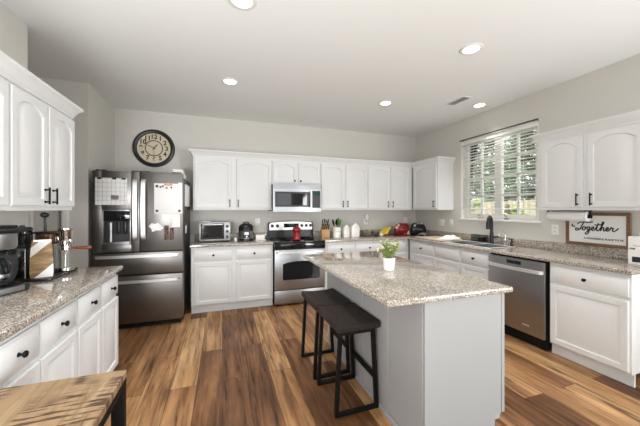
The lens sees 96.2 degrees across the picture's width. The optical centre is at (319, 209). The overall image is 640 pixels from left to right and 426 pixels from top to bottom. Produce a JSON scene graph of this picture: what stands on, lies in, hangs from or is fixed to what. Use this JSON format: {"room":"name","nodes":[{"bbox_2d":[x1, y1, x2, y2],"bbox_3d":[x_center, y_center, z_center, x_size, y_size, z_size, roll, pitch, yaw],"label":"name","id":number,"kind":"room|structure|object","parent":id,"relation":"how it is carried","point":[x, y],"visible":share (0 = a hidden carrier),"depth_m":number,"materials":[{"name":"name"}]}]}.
{"room":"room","nodes":[
{"label":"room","id":0,"kind":"room"},
{"bbox_2d":[0,0,27,226],"bbox_3d":[-1.370,-0.017,-0.563,0.120,2.790,5.816,0,0,-19],"label":"wall","id":1,"kind":"structure","parent":0,"point":[13,31],"depth_m":2.06,"materials":[{"name":"grey paint"}]},
{"bbox_2d":[0,76,8,210],"bbox_3d":[-1.705,-0.368,1.169,0.360,0.748,0.713,0,0,-19],"label":"upper cabinet","id":2,"kind":"object","parent":1,"relation":"attached to","point":[4,85],"visible":0.94,"depth_m":1.51,"materials":[{"name":"white wood"}]},
{"bbox_2d":[0,50,83,118],"bbox_3d":[-1.819,-0.752,1.515,0.363,0.092,1.548,0,0,-19],"label":"crown molding","id":3,"kind":"structure","parent":2,"relation":"attached to","point":[10,69],"depth_m":1.75,"materials":[{"name":"white wood"}]},
{"bbox_2d":[5,79,74,210],"bbox_3d":[-1.938,-0.368,1.853,0.360,0.748,0.724,0,0,-19],"label":"upper cabinet","id":4,"kind":"object","parent":1,"relation":"attached to","point":[41,137],"visible":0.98,"depth_m":1.80,"materials":[{"name":"white wood"}]},
{"bbox_2d":[33,77,114,267],"bbox_3d":[-3.567,-0.017,3.315,1.782,2.790,0.835,0,0,-19],"label":"wall","id":5,"kind":"structure","parent":0,"point":[95,126],"depth_m":3.20,"materials":[{"name":"grey paint"}]},
{"bbox_2d":[28,210,68,267],"bbox_3d":[-2.939,0.323,3.115,0.372,2.110,0.088,0,0,-19],"label":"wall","id":6,"kind":"structure","parent":5,"relation":"in","point":[57,219],"depth_m":3.12,"materials":[{"name":"grey paint"}]},
{"bbox_2d":[115,108,415,301],"bbox_3d":[-0.505,-0.017,4.877,5.262,2.790,0.150,0,0,-19],"label":"wall","id":7,"kind":"structure","parent":0,"point":[187,132],"depth_m":4.64,"materials":[{"name":"grey paint"}]},
{"bbox_2d":[132,129,174,166],"bbox_3d":[-2.390,-0.884,4.132,0.544,0.544,0.042,0,0,-19],"label":"wall clock","id":8,"kind":"object","parent":7,"relation":"attached to","point":[152,148],"visible":1,"depth_m":4.13,"materials":[{"name":"black plastic"}]},
{"bbox_2d":[194,232,266,239],"bbox_3d":[-1.375,0.416,4.490,1.088,0.096,0.021,0,0,-19],"label":"backsplash","id":9,"kind":"structure","parent":7,"relation":"attached to","point":[232,235],"depth_m":4.49,"materials":[{"name":"stone"}]},
{"bbox_2d":[193,156,271,209],"bbox_3d":[-1.303,-0.391,4.336,1.103,0.793,0.360,0,0,-19],"label":"upper cabinet","id":10,"kind":"object","parent":7,"relation":"attached to","point":[218,183],"visible":1,"depth_m":4.19,"materials":[{"name":"white wood"}]},
{"bbox_2d":[189,149,455,167],"bbox_3d":[0.134,-0.798,4.461,4.086,0.092,0.712,0,0,-14],"label":"crown molding","id":11,"kind":"structure","parent":10,"relation":"attached to","point":[195,152],"depth_m":4.57,"materials":[{"name":"white wood"}]},
{"bbox_2d":[255,218,259,225],"bbox_3d":[-1.006,0.200,4.623,0.075,0.116,0.009,0,0,-19],"label":"outlet","id":12,"kind":"object","parent":7,"relation":"attached to","point":[257,220],"visible":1,"depth_m":4.62,"materials":[{"name":"white plastic"}]},
{"bbox_2d":[272,160,319,184],"bbox_3d":[-0.406,-0.587,4.640,0.784,0.400,0.362,0,0,-19],"label":"upper cabinet","id":13,"kind":"object","parent":7,"relation":"attached to","point":[283,172],"visible":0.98,"depth_m":4.49,"materials":[{"name":"white wood"}]},
{"bbox_2d":[269,184,320,211],"bbox_3d":[-0.398,-0.174,4.577,0.762,0.415,0.478,0,0,-19],"label":"microwave","id":14,"kind":"object","parent":13,"relation":"attached to","point":[285,197],"visible":0.98,"depth_m":4.37,"materials":[{"name":"silver metal"}]},
{"bbox_2d":[320,163,366,209],"bbox_3d":[0.366,-0.391,4.904,0.842,0.793,0.360,0,0,-19],"label":"upper cabinet","id":15,"kind":"object","parent":7,"relation":"attached to","point":[343,186],"visible":0.99,"depth_m":4.75,"materials":[{"name":"white wood"}]},
{"bbox_2d":[313,229,393,236],"bbox_3d":[0.861,0.416,5.251,2.089,0.096,0.021,0,0,-19],"label":"backsplash","id":16,"kind":"structure","parent":7,"relation":"attached to","point":[315,233],"depth_m":5.08,"materials":[{"name":"stone"}]},
{"bbox_2d":[367,166,411,209],"bbox_3d":[1.199,-0.391,5.187,0.912,0.793,0.360,0,0,-19],"label":"upper cabinet","id":17,"kind":"object","parent":7,"relation":"attached to","point":[388,188],"visible":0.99,"depth_m":5.05,"materials":[{"name":"white wood"}]},
{"bbox_2d":[1,0,639,136],"bbox_3d":[-0.121,-1.487,0.859,7.124,0.150,8.005,0,0,-19],"label":"ceiling","id":18,"kind":"structure","parent":0,"point":[327,64],"depth_m":2.55,"materials":[{"name":"white paint"}]},
{"bbox_2d":[221,77,238,85],"bbox_3d":[-0.990,-1.407,3.159,0.192,0.008,0.192,0,0,-19],"label":"recessed light","id":19,"kind":"object","parent":18,"relation":"in","point":[228,81],"visible":1,"depth_m":3.15,"materials":[{"name":"white plastic"}]},
{"bbox_2d":[228,0,256,9],"bbox_3d":[-0.525,-1.407,1.934,0.192,0.008,0.192,0,0,-19],"label":"recessed light","id":20,"kind":"object","parent":18,"relation":"in","point":[239,4],"visible":1,"depth_m":1.97,"materials":[{"name":"white plastic"}]},
{"bbox_2d":[378,100,392,105],"bbox_3d":[0.868,-1.407,3.802,0.192,0.008,0.192,0,0,-19],"label":"recessed light","id":21,"kind":"object","parent":18,"relation":"in","point":[388,102],"visible":1,"depth_m":3.80,"materials":[{"name":"white plastic"}]},
{"bbox_2d":[445,96,472,105],"bbox_3d":[1.797,-1.406,3.722,0.150,0.010,0.310,0,0,-19],"label":"ceiling vent","id":22,"kind":"object","parent":18,"relation":"in","point":[459,100],"visible":1,"depth_m":3.70,"materials":[{"name":"white plastic"}]},
{"bbox_2d":[459,43,483,54],"bbox_3d":[1.328,-1.407,2.522,0.192,0.008,0.192,0,0,-19],"label":"recessed light","id":23,"kind":"object","parent":18,"relation":"in","point":[472,48],"visible":1,"depth_m":2.51,"materials":[{"name":"white plastic"}]},
{"bbox_2d":[471,102,487,107],"bbox_3d":[2.153,-1.407,3.876,0.192,0.008,0.192,0,0,-19],"label":"recessed light","id":24,"kind":"object","parent":18,"relation":"in","point":[482,104],"visible":1,"depth_m":3.87,"materials":[{"name":"white plastic"}]},
{"bbox_2d":[104,301,639,425],"bbox_3d":[-0.121,1.438,0.859,7.124,0.120,8.005,0,0,-19],"label":"floor","id":25,"kind":"structure","parent":0,"point":[242,366],"depth_m":2.29,"materials":[{"name":"brown wood"}]},
{"bbox_2d":[0,299,76,388],"bbox_3d":[-1.589,0.939,1.280,0.632,0.878,0.698,0,0,-19],"label":"base cabinet","id":26,"kind":"object","parent":25,"relation":"on","point":[45,350],"visible":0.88,"depth_m":1.38,"materials":[{"name":"white wood"}]},
{"bbox_2d":[0,266,122,341],"bbox_3d":[-1.710,0.433,1.611,0.634,0.131,1.432,0,0,-19],"label":"countertop","id":27,"kind":"structure","parent":26,"relation":"on","point":[18,310],"depth_m":1.53,"materials":[{"name":"stone"}]},
{"bbox_2d":[0,225,29,295],"bbox_3d":[-1.800,0.275,1.580,0.295,0.376,0.231,0,0,5],"label":"coffee maker","id":28,"kind":"object","parent":27,"relation":"on","point":[12,261],"visible":1,"depth_m":1.58,"materials":[{"name":"black plastic"}]},
{"bbox_2d":[14,225,32,280],"bbox_3d":[-1.993,0.283,1.922,0.104,0.360,0.104,0,0,-19],"label":"coffee maker","id":29,"kind":"object","parent":27,"relation":"on","point":[25,239],"visible":0.42,"depth_m":1.91,"materials":[{"name":"black plastic"}]},
{"bbox_2d":[21,273,65,281],"bbox_3d":[-1.855,0.457,1.936,0.155,0.014,0.200,0,0,-19],"label":"mat","id":30,"kind":"object","parent":27,"relation":"on","point":[55,275],"visible":0.66,"depth_m":1.87,"materials":[{"name":"black plastic"}]},
{"bbox_2d":[29,239,53,278],"bbox_3d":[-1.863,0.325,1.922,0.114,0.247,0.087,0,0,-45],"label":"cutting board","id":31,"kind":"object","parent":30,"relation":"on","point":[41,253],"visible":1,"depth_m":1.90,"materials":[{"name":"brown wood"}]},
{"bbox_2d":[33,212,91,273],"bbox_3d":[-1.882,0.241,2.125,0.356,0.445,0.165,0,0,-19],"label":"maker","id":32,"kind":"object","parent":27,"relation":"on","point":[63,237],"visible":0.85,"depth_m":2.07,"materials":[{"name":"silver metal"}]},
{"bbox_2d":[56,265,74,271],"bbox_3d":[-1.869,0.432,2.110,0.108,0.026,0.108,0,0,-19],"label":"drip tray","id":33,"kind":"object","parent":32,"relation":"on","point":[69,268],"depth_m":2.08,"materials":[{"name":"silver metal"}]},
{"bbox_2d":[0,369,126,425],"bbox_3d":[-1.024,1.003,0.347,1.005,0.750,1.317,0,0,-19],"label":"dining table","id":34,"kind":"object","parent":25,"relation":"on","point":[88,400],"visible":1,"depth_m":0.95,"materials":[{"name":"brown wood"}]},
{"bbox_2d":[74,274,117,376],"bbox_3d":[-1.815,0.939,1.945,0.632,0.878,0.701,0,0,-19],"label":"base cabinet","id":35,"kind":"object","parent":25,"relation":"on","point":[96,326],"visible":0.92,"depth_m":1.99,"materials":[{"name":"white wood"}]},
{"bbox_2d":[92,169,189,328],"bbox_3d":[-2.219,0.463,3.700,0.914,1.831,0.924,0,0,-19],"label":"refrigerator","id":36,"kind":"object","parent":25,"relation":"on","point":[154,278],"depth_m":3.34,"materials":[{"name":"grey metal"}]},
{"bbox_2d":[95,177,126,204],"bbox_3d":[-2.347,-0.206,3.228,0.305,0.308,0.014,0,0,-19],"label":"calendar","id":37,"kind":"object","parent":36,"relation":"attached to","point":[108,191],"visible":1,"depth_m":3.23,"materials":[{"name":"white paper"}]},
{"bbox_2d":[149,223,162,231],"bbox_3d":[-1.927,0.209,3.376,0.153,0.108,0.004,0,0,-19],"label":"card","id":38,"kind":"object","parent":36,"relation":"attached to","point":[157,226],"visible":1,"depth_m":3.37,"materials":[{"name":"white paper"}]},
{"bbox_2d":[154,182,181,213],"bbox_3d":[-1.802,-0.139,3.412,0.300,0.379,0.016,0,0,-19],"label":"whiteboard","id":39,"kind":"object","parent":36,"relation":"attached to","point":[166,201],"visible":1,"depth_m":3.41,"materials":[{"name":"white plastic"}]},
{"bbox_2d":[172,214,179,226],"bbox_3d":[-1.728,0.132,3.445,0.087,0.157,0.002,0,0,-19],"label":"note","id":40,"kind":"object","parent":36,"relation":"attached to","point":[175,217],"visible":1,"depth_m":3.44,"materials":[{"name":"white paper"}]},
{"bbox_2d":[172,169,185,179],"bbox_3d":[-1.860,-0.456,3.698,0.220,0.115,0.240,0,0,-19],"label":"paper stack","id":41,"kind":"object","parent":36,"relation":"on","point":[173,170],"visible":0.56,"depth_m":3.64,"materials":[{"name":"white paper"}]},
{"bbox_2d":[185,209,187,222],"bbox_3d":[-1.772,0.088,3.807,0.006,0.180,0.250,0,0,-19],"label":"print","id":42,"kind":"object","parent":36,"relation":"attached to","point":[186,210],"visible":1,"depth_m":3.80},
{"bbox_2d":[185,184,189,206],"bbox_3d":[-1.777,-0.182,3.842,0.020,0.280,0.380,0,0,-19],"label":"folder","id":43,"kind":"object","parent":36,"relation":"attached to","point":[187,188],"visible":1,"depth_m":3.78,"materials":[{"name":"white paper"}]},
{"bbox_2d":[191,245,272,313],"bbox_3d":[-1.269,0.939,4.194,1.074,0.878,0.632,0,0,-19],"label":"base cabinet","id":44,"kind":"object","parent":25,"relation":"on","point":[229,277],"visible":0.98,"depth_m":3.92,"materials":[{"name":"white wood"}]},
{"bbox_2d":[190,232,273,247],"bbox_3d":[-1.277,0.433,4.200,1.088,0.131,0.634,0,0,-19],"label":"countertop","id":45,"kind":"structure","parent":44,"relation":"on","point":[196,244],"depth_m":4.05,"materials":[{"name":"stone"}]},
{"bbox_2d":[199,221,229,242],"bbox_3d":[-1.532,0.315,4.194,0.420,0.297,0.342,0,0,-19],"label":"toaster oven","id":46,"kind":"object","parent":45,"relation":"on","point":[208,230],"visible":1,"depth_m":4.06,"materials":[{"name":"silver metal"}]},
{"bbox_2d":[238,222,253,240],"bbox_3d":[-1.104,0.322,4.285,0.221,0.284,0.238,0,0,-19],"label":"pressure cooker","id":47,"kind":"object","parent":45,"relation":"on","point":[245,233],"visible":0.99,"depth_m":4.20,"materials":[{"name":"black plastic"}]},
{"bbox_2d":[255,233,265,239],"bbox_3d":[-0.911,0.415,4.369,0.150,0.097,0.100,0,0,-19],"label":"butter dish","id":48,"kind":"object","parent":45,"relation":"on","point":[261,236],"visible":0.99,"depth_m":4.33,"materials":[{"name":"white ceramic"}]},
{"bbox_2d":[268,221,324,305],"bbox_3d":[-0.375,0.781,4.446,0.764,1.193,0.720,0,0,-19],"label":"stove","id":49,"kind":"object","parent":25,"relation":"on","point":[293,274],"visible":0.94,"depth_m":4.17,"materials":[{"name":"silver metal"}]},
{"bbox_2d":[292,225,300,239],"bbox_3d":[-0.356,0.344,4.352,0.132,0.214,0.132,0,0,-19],"label":"jar","id":50,"kind":"object","parent":49,"relation":"on","point":[296,230],"visible":1,"depth_m":4.31,"materials":[{"name":"red ceramic"}]},
{"bbox_2d":[269,237,324,243],"bbox_3d":[-0.377,0.473,4.451,0.764,0.018,0.600,0,0,-19],"label":"cooktop","id":51,"kind":"object","parent":49,"relation":"in","point":[276,240],"depth_m":4.28,"materials":[{"name":"black glass"}]},
{"bbox_2d":[301,288,350,379],"bbox_3d":[0.039,1.073,2.559,0.326,0.610,0.436,0,0,-19],"label":"bar stool","id":52,"kind":"object","parent":25,"relation":"on","point":[327,297],"visible":0.88,"depth_m":2.48,"materials":[{"name":"black metal"}]},
{"bbox_2d":[317,302,379,418],"bbox_3d":[0.191,1.073,2.130,0.326,0.610,0.436,0,0,-19],"label":"bar stool","id":53,"kind":"object","parent":25,"relation":"on","point":[349,319],"visible":1,"depth_m":2.00,"materials":[{"name":"brown wood"}]},
{"bbox_2d":[324,240,382,288],"bbox_3d":[0.463,0.939,4.783,1.018,0.878,0.632,0,0,-19],"label":"base cabinet","id":54,"kind":"object","parent":25,"relation":"on","point":[356,246],"visible":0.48,"depth_m":4.49,"materials":[{"name":"white wood"}]},
{"bbox_2d":[383,239,407,258],"bbox_3d":[1.180,0.939,5.027,0.491,0.878,0.632,0,0,-19],"label":"base cabinet","id":55,"kind":"object","parent":25,"relation":"on","point":[402,251],"visible":0.23,"depth_m":4.80,"materials":[{"name":"white wood"}]},
{"bbox_2d":[303,251,512,425],"bbox_3d":[0.507,0.921,2.348,0.892,0.914,1.596,0,0,-19],"label":"kitchen island","id":56,"kind":"object","parent":25,"relation":"on","point":[440,333],"visible":0.84,"depth_m":1.71,"materials":[{"name":"grey"}]},
{"bbox_2d":[303,251,512,307],"bbox_3d":[0.494,0.481,2.344,0.866,0.035,1.596,0,0,-19],"label":"island countertop","id":57,"kind":"structure","parent":56,"relation":"on","point":[411,282],"depth_m":1.88,"materials":[{"name":"stone"}]},
{"bbox_2d":[375,239,400,270],"bbox_3d":[0.527,0.345,2.205,0.183,0.237,0.186,0,0,-19],"label":"potted plant","id":58,"kind":"object","parent":57,"relation":"on","point":[388,261],"visible":1,"depth_m":2.17,"materials":[{"name":"green plant"}]},
{"bbox_2d":[410,240,434,265],"bbox_3d":[1.855,0.939,4.630,0.632,0.878,0.608,0,0,-19],"label":"base cabinet","id":59,"kind":"object","parent":25,"relation":"on","point":[423,252],"visible":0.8,"depth_m":4.49,"materials":[{"name":"white wood"}]},
{"bbox_2d":[435,244,490,280],"bbox_3d":[2.104,0.939,3.900,0.632,0.878,0.932,0,0,-19],"label":"base cabinet","id":60,"kind":"object","parent":25,"relation":"on","point":[469,262],"visible":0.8,"depth_m":3.73,"materials":[{"name":"white wood"}]},
{"bbox_2d":[487,253,551,350],"bbox_3d":[2.316,0.942,3.137,0.662,0.872,0.614,0,0,-19],"label":"dishwasher","id":61,"kind":"object","parent":25,"relation":"on","point":[526,308],"visible":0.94,"depth_m":2.94,"materials":[{"name":"silver metal"}]},
{"bbox_2d":[550,262,639,387],"bbox_3d":[2.556,0.939,2.571,0.632,0.878,0.585,0,0,-19],"label":"base cabinet","id":62,"kind":"object","parent":25,"relation":"on","point":[595,314],"visible":0.98,"depth_m":2.40,"materials":[{"name":"white wood"}]},
{"bbox_2d":[313,229,639,274],"bbox_3d":[1.417,0.433,3.651,2.111,0.131,3.408,0,0,-19],"label":"countertop","id":63,"kind":"structure","parent":62,"relation":"on","point":[615,260],"depth_m":3.10,"materials":[{"name":"stone"}]},
{"bbox_2d":[320,219,329,237],"bbox_3d":[0.084,0.305,4.671,0.132,0.318,0.209,0,0,-11],"label":"knife block","id":64,"kind":"object","parent":63,"relation":"on","point":[324,231],"visible":0.99,"depth_m":4.62,"materials":[{"name":"brown wood"}]},
{"bbox_2d":[333,227,340,237],"bbox_3d":[0.278,0.378,4.772,0.136,0.172,0.138,0,0,-19],"label":"utensil crock","id":65,"kind":"object","parent":63,"relation":"on","point":[336,230],"visible":1,"depth_m":4.71,"materials":[{"name":"white ceramic"}]},
{"bbox_2d":[342,224,349,236],"bbox_3d":[0.430,0.353,4.836,0.110,0.221,0.108,0,0,-19],"label":"canister","id":66,"kind":"object","parent":63,"relation":"on","point":[345,228],"visible":1,"depth_m":4.79,"materials":[{"name":"white ceramic"}]},
{"bbox_2d":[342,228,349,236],"bbox_3d":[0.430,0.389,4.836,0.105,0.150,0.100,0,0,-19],"label":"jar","id":67,"kind":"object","parent":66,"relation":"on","point":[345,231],"depth_m":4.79,"materials":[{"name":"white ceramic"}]},
{"bbox_2d":[349,222,359,236],"bbox_3d":[0.585,0.338,4.878,0.150,0.251,0.108,0,0,-19],"label":"canister","id":68,"kind":"object","parent":63,"relation":"on","point":[354,228],"visible":0.95,"depth_m":4.84,"materials":[{"name":"white ceramic"}]},
{"bbox_2d":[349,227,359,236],"bbox_3d":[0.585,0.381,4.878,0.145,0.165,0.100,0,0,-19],"label":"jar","id":69,"kind":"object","parent":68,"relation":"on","point":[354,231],"depth_m":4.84,"materials":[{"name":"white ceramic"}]},
{"bbox_2d":[361,230,373,236],"bbox_3d":[0.821,0.416,4.990,0.230,0.095,0.230,0,0,-19],"label":"fruit bowl","id":70,"kind":"object","parent":63,"relation":"on","point":[365,233],"visible":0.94,"depth_m":4.91,"materials":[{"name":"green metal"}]},
{"bbox_2d":[379,226,392,234],"bbox_3d":[1.151,0.374,5.123,0.217,0.147,0.264,0,0,33],"label":"banana bunch","id":71,"kind":"object","parent":63,"relation":"on","point":[385,230],"visible":0.92,"depth_m":5.07,"materials":[{"name":"yellow food"}]},
{"bbox_2d":[394,223,409,235],"bbox_3d":[1.461,0.351,5.113,0.290,0.225,0.136,0,0,-7],"label":"toaster","id":72,"kind":"object","parent":63,"relation":"on","point":[401,229],"visible":1,"depth_m":5.07,"materials":[{"name":"red plastic"}]},
{"bbox_2d":[410,223,425,234],"bbox_3d":[1.762,0.351,5.173,0.290,0.225,0.136,0,0,5],"label":"toaster","id":73,"kind":"object","parent":63,"relation":"on","point":[415,228],"visible":0.91,"depth_m":5.13,"materials":[{"name":"black plastic"}]},
{"bbox_2d":[415,236,461,240],"bbox_3d":[1.847,0.453,4.505,0.430,0.022,0.540,0,0,-19],"label":"cutting board","id":74,"kind":"object","parent":63,"relation":"on","point":[436,238],"visible":0.91,"depth_m":4.39,"materials":[{"name":"brown wood"}]},
{"bbox_2d":[439,235,459,239],"bbox_3d":[1.987,0.416,4.405,0.250,0.050,0.324,0,0,43],"label":"dish towel","id":75,"kind":"object","parent":74,"relation":"on","point":[453,237],"visible":0.98,"depth_m":4.35,"materials":[{"name":"white fabric"}]},
{"bbox_2d":[443,240,514,248],"bbox_3d":[2.093,0.557,3.839,0.441,0.200,0.756,0,0,-19],"label":"sink","id":76,"kind":"object","parent":63,"relation":"in","point":[465,242],"visible":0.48,"depth_m":3.87,"materials":[{"name":"silver metal"}]},
{"bbox_2d":[471,234,488,242],"bbox_3d":[2.286,0.411,4.115,0.096,0.103,0.225,0,0,-19],"label":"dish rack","id":77,"kind":"object","parent":63,"relation":"on","point":[482,238],"visible":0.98,"depth_m":4.09,"materials":[{"name":"black metal"}]},
{"bbox_2d":[486,215,499,243],"bbox_3d":[2.319,0.269,3.850,0.186,0.389,0.138,0,0,-41],"label":"faucet","id":78,"kind":"object","parent":63,"relation":"on","point":[489,224],"visible":0.94,"depth_m":3.89,"materials":[{"name":"black metal"}]},
{"bbox_2d":[566,213,631,248],"bbox_3d":[2.761,0.199,2.875,0.021,0.335,0.524,0,0,-19],"label":"framed sign","id":79,"kind":"object","parent":63,"relation":"on","point":[610,230],"visible":0.96,"depth_m":2.82,"materials":[{"name":"brown wood"}]},
{"bbox_2d":[628,236,639,264],"bbox_3d":[2.709,0.346,2.393,0.062,0.235,0.185,0,0,-27],"label":"box","id":80,"kind":"object","parent":63,"relation":"on","point":[633,241],"visible":1,"depth_m":2.43,"materials":[{"name":"white paper"}]},
{"bbox_2d":[632,257,639,262],"bbox_3d":[2.687,0.389,2.369,0.002,0.110,0.158,0,0,-27],"label":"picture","id":81,"kind":"object","parent":80,"relation":"attached to","point":[634,259],"depth_m":2.42,"materials":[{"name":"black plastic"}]},
{"bbox_2d":[416,54,639,242],"bbox_3d":[3.180,-0.017,1.982,0.150,2.790,7.705,0,0,-19],"label":"wall","id":82,"kind":"structure","parent":0,"point":[613,89],"depth_m":3.41,"materials":[{"name":"grey paint"}]},
{"bbox_2d":[413,163,452,209],"bbox_3d":[1.907,-0.391,4.932,0.360,0.793,0.635,0,0,-19],"label":"upper cabinet","id":83,"kind":"object","parent":82,"relation":"attached to","point":[432,183],"visible":1,"depth_m":4.68,"materials":[{"name":"white wood"}]},
{"bbox_2d":[439,219,444,225],"bbox_3d":[2.092,0.220,4.932,0.010,0.116,0.120,0,0,-19],"label":"switch plate","id":84,"kind":"object","parent":82,"relation":"attached to","point":[441,221],"visible":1,"depth_m":4.93,"materials":[{"name":"white plastic"}]},
{"bbox_2d":[459,118,537,141],"bbox_3d":[2.407,-1.079,3.977,0.028,0.014,1.190,0,0,-19],"label":"curtain rod","id":85,"kind":"object","parent":82,"relation":"attached to","point":[537,118],"visible":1,"depth_m":3.85,"materials":[{"name":"black metal"}]},
{"bbox_2d":[459,120,540,222],"bbox_3d":[2.438,-0.453,3.985,0.075,1.228,1.215,0,0,-19],"label":"trim","id":86,"kind":"structure","parent":82,"relation":"attached to","point":[462,148],"depth_m":4.53,"materials":[{"name":"white wood"}]},
{"bbox_2d":[465,127,537,220],"bbox_3d":[2.502,-0.462,4.007,0.060,1.210,1.175,0,0,-19],"label":"window","id":87,"kind":"structure","parent":82,"relation":"in","point":[499,214],"depth_m":4.00,"materials":[{"name":"white"}]},
{"bbox_2d":[462,122,537,209],"bbox_3d":[2.444,-0.526,3.987,0.049,1.055,1.147,0,0,-19],"label":"window blind","id":88,"kind":"object","parent":87,"relation":"attached to","point":[532,125],"visible":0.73,"depth_m":3.88,"materials":[{"name":"white plastic"}]},
{"bbox_2d":[426,230,627,259],"bbox_3d":[2.406,0.416,3.988,0.021,0.096,3.408,0,0,-19],"label":"backsplash","id":89,"kind":"structure","parent":82,"relation":"attached to","point":[556,246],"depth_m":3.23,"materials":[{"name":"stone"}]},
{"bbox_2d":[551,224,558,234],"bbox_3d":[2.663,0.228,3.253,0.009,0.116,0.075,0,0,-19],"label":"outlet","id":90,"kind":"object","parent":82,"relation":"attached to","point":[554,228],"visible":1,"depth_m":3.25,"materials":[{"name":"white plastic"}]},
{"bbox_2d":[537,122,639,209],"bbox_3d":[2.643,-0.378,2.768,0.360,0.768,0.879,0,0,-19],"label":"upper cabinet","id":91,"kind":"object","parent":82,"relation":"attached to","point":[597,170],"visible":1,"depth_m":2.66,"materials":[{"name":"white wood"}]},
{"bbox_2d":[547,210,592,221],"bbox_3d":[2.583,0.062,2.991,0.100,0.111,0.400,0,0,-19],"label":"paper towel holder","id":92,"kind":"object","parent":91,"relation":"attached to","point":[557,215],"visible":1,"depth_m":2.94,"materials":[{"name":"white paper"}]},
{"bbox_2d":[529,109,639,143],"bbox_3d":[2.640,-0.768,2.767,0.363,0.092,0.987,0,0,-19],"label":"crown molding","id":93,"kind":"structure","parent":91,"relation":"attached to","point":[631,117],"depth_m":2.67,"materials":[{"name":"white wood"}]},
{"label":"outside","id":94,"kind":"structure","parent":0,"visible":0},
{"bbox_3d":[12.742,1.803,14.898,26.276,0.150,40.000,0,0,-19],"label":"lawn","id":95,"kind":"structure","parent":94,"visible":0},
{"bbox_2d":[473,150,487,201],"bbox_3d":[5.976,-0.902,13.160,3.164,5.312,3.037,0,0,21],"label":"tree","id":96,"kind":"object","parent":95,"relation":"on","point":[478,186],"visible":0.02,"depth_m":12.63,"materials":[{"name":"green plant"}]},
{"bbox_2d":[473,199,526,214],"bbox_3d":[4.176,0.748,6.607,1.256,2.137,1.573,0,0,22],"label":"shrub","id":97,"kind":"object","parent":95,"relation":"on","point":[478,202],"visible":0.12,"depth_m":6.67,"materials":[{"name":"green plant"}]},
{"bbox_2d":[473,200,535,214],"bbox_3d":[4.541,0.728,9.097,0.082,1.940,9.300,0,0,-19],"label":"wooden fence","id":98,"kind":"object","parent":95,"relation":"on","point":[527,204],"visible":0.04,"depth_m":7.48,"materials":[{"name":"brown wood"}]},
{"bbox_2d":[473,136,535,201],"bbox_3d":[11.213,-2.359,18.553,8.235,8.213,4.795,0,0,6],"label":"tree","id":99,"kind":"object","parent":95,"relation":"on","point":[528,169],"visible":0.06,"depth_m":18.46,"materials":[{"name":"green plant"}]},
{"bbox_2d":[474,132,535,201],"bbox_3d":[6.992,-0.752,10.519,2.985,5.000,3.356,0,0,44],"label":"tree","id":100,"kind":"object","parent":95,"relation":"on","point":[489,191],"visible":0.23,"depth_m":10.54,"materials":[{"name":"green plant"}]},
{"bbox_2d":[504,131,535,199],"bbox_3d":[6.895,-0.689,7.905,3.215,4.865,2.753,0,0,-19],"label":"tree","id":101,"kind":"object","parent":95,"relation":"on","point":[532,188],"visible":0.06,"depth_m":8.47,"materials":[{"name":"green plant"}]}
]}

